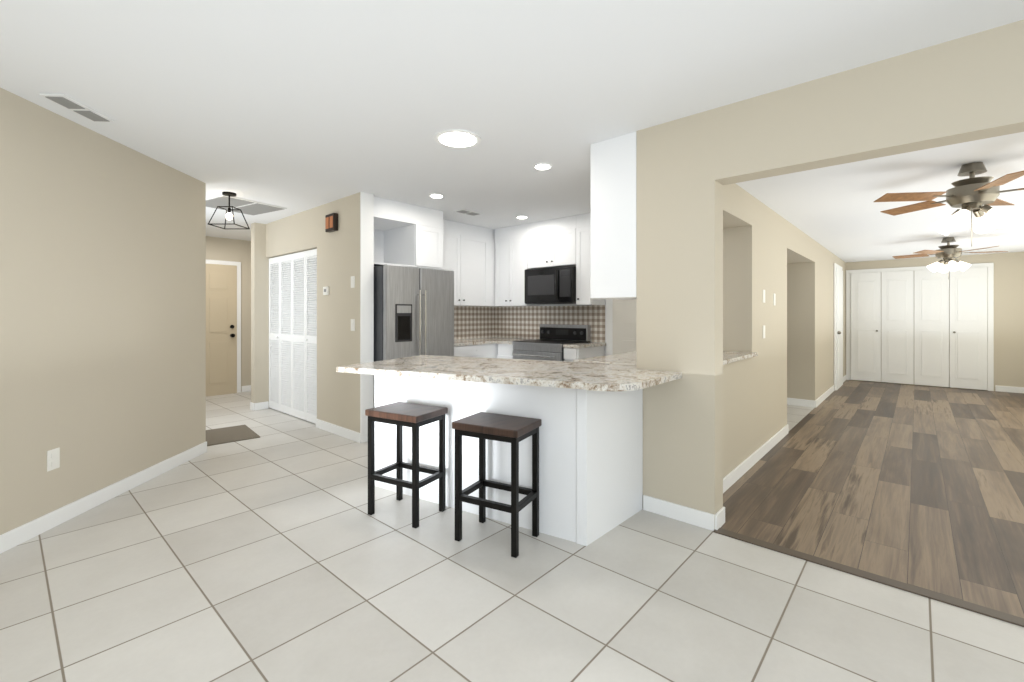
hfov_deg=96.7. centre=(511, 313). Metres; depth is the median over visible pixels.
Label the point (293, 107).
ceiling
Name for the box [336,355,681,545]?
peninsula bar
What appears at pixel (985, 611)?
threshold strip
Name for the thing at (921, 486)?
floor
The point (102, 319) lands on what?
wall
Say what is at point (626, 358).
countertop
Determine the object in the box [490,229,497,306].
upper cabinet
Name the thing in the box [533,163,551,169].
recessed light
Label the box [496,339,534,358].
base cabinet
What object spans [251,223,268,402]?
wall
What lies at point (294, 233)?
wall
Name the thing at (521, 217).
recessed light
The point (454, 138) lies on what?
recessed light
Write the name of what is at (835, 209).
ceiling
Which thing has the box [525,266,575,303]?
microwave
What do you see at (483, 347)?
base cabinet
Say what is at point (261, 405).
baseboard
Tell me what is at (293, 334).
bifold doors
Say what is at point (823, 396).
baseboard
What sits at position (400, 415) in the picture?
bar stool
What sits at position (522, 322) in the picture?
backsplash
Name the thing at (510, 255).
upper cabinet
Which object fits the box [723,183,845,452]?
wall
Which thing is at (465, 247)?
upper cabinet
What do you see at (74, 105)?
ceiling vent
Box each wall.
[0,88,206,553]
[206,236,250,391]
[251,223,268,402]
[266,207,316,257]
[317,192,359,432]
[360,192,373,442]
[495,304,605,355]
[636,20,1023,514]
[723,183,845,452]
[723,358,751,477]
[846,252,1023,390]
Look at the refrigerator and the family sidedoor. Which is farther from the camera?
the family sidedoor
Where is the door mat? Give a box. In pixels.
[206,425,259,445]
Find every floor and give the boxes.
[0,391,1023,681]
[721,380,1023,617]
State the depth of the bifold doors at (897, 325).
7.99 m
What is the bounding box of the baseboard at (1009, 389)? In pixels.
[995,385,1023,392]
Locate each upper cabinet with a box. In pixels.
[374,196,421,266]
[422,207,441,268]
[442,216,489,306]
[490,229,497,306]
[495,223,542,305]
[527,215,575,268]
[576,213,605,304]
[591,132,635,299]
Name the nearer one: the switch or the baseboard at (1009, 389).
the switch
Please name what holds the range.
on the floor at (274, 553)
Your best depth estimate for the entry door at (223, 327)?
7.11 m
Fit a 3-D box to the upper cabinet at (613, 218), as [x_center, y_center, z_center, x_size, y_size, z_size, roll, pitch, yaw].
[0.835,-0.652,3.261,0.348,1.085,0.460,0,0,42]
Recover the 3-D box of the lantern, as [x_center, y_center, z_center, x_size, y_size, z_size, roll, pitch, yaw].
[-2.795,-1.028,4.499,0.261,0.334,0.261,0,0,0]
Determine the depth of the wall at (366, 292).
4.49 m
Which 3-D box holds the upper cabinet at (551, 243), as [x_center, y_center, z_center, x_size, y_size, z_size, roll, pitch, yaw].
[0.588,-0.897,5.861,0.760,0.595,0.378,0,0,42]
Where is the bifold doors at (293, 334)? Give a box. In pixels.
[269,249,316,423]
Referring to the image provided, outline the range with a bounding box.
[512,324,590,360]
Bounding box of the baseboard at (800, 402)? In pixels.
[787,398,814,407]
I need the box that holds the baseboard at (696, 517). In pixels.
[643,495,714,530]
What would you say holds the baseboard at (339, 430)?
attached to the wall at (338, 292)
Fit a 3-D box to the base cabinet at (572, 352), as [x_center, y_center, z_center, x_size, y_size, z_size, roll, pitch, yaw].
[0.867,0.807,5.431,0.212,0.905,0.648,0,0,42]
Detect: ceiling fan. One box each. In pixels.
[874,162,1023,245]
[892,237,1007,278]
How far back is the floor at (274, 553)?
2.01 m
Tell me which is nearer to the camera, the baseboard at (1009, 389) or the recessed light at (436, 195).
the recessed light at (436, 195)
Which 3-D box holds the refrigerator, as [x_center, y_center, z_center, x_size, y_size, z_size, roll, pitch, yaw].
[-1.234,0.385,5.037,0.916,1.750,0.880,0,0,42]
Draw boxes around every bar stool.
[365,401,447,527]
[452,412,541,557]
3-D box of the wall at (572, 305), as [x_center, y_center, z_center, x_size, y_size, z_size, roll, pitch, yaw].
[1.008,0.033,5.754,3.410,2.455,0.006,0,0,42]
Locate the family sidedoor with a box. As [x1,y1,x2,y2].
[834,263,842,390]
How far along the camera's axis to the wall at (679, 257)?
2.65 m
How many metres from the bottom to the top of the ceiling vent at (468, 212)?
0.016 m
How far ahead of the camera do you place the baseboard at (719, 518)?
2.68 m
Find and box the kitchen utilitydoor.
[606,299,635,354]
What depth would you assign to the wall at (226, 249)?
7.37 m
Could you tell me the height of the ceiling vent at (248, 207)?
0.016 m
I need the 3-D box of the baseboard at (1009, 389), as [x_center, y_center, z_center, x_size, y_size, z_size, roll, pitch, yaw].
[8.188,1.212,7.160,0.800,0.095,0.014,0,0,42]
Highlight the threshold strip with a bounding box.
[713,528,1023,626]
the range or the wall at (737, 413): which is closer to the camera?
the wall at (737, 413)
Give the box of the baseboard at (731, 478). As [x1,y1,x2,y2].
[723,424,787,492]
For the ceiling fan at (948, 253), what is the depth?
5.83 m
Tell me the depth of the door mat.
4.72 m
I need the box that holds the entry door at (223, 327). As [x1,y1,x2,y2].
[206,259,240,395]
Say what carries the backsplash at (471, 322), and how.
attached to the wall
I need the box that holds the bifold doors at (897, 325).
[846,263,993,390]
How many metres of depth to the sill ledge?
3.51 m
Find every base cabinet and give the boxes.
[454,338,518,357]
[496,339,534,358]
[563,342,605,361]
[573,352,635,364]
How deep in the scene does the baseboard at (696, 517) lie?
2.77 m
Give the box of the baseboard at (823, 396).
[815,385,833,407]
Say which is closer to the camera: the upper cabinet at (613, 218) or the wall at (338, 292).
the upper cabinet at (613, 218)
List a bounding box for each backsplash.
[454,306,494,339]
[495,305,604,342]
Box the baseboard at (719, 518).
[715,507,724,529]
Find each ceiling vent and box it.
[39,93,114,121]
[206,195,286,214]
[454,209,481,215]
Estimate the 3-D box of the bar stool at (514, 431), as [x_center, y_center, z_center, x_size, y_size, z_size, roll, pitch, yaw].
[-0.082,0.929,2.563,0.412,0.661,0.305,0,0,28]
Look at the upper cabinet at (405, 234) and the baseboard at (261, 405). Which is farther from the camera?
the baseboard at (261, 405)
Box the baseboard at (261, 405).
[254,401,268,409]
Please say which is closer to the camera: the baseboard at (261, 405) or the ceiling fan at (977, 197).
the ceiling fan at (977, 197)
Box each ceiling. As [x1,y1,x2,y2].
[0,0,1023,240]
[736,132,1023,261]
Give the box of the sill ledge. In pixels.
[723,351,757,364]
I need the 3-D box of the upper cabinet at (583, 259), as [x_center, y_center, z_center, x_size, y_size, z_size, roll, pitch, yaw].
[0.951,-0.652,5.538,0.208,1.085,0.378,0,0,42]
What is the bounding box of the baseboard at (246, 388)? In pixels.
[242,385,250,391]
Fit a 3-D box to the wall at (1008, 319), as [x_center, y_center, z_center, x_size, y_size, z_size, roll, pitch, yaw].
[7.432,0.033,7.943,3.270,2.455,0.150,0,0,42]
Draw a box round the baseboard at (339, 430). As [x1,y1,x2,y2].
[316,419,359,442]
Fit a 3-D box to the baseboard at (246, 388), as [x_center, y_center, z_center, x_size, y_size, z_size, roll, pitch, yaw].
[-4.264,1.212,7.455,0.014,0.095,0.300,0,0,42]
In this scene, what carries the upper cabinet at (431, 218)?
attached to the kitchen
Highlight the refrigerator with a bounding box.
[374,264,453,406]
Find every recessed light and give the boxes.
[429,194,443,197]
[434,129,480,147]
[516,216,527,218]
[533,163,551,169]
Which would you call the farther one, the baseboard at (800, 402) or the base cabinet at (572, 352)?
the baseboard at (800, 402)
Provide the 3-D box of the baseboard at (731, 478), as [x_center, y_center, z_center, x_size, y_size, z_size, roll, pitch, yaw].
[2.043,1.212,3.831,0.014,0.095,2.620,0,0,42]
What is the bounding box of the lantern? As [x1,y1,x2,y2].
[208,192,249,228]

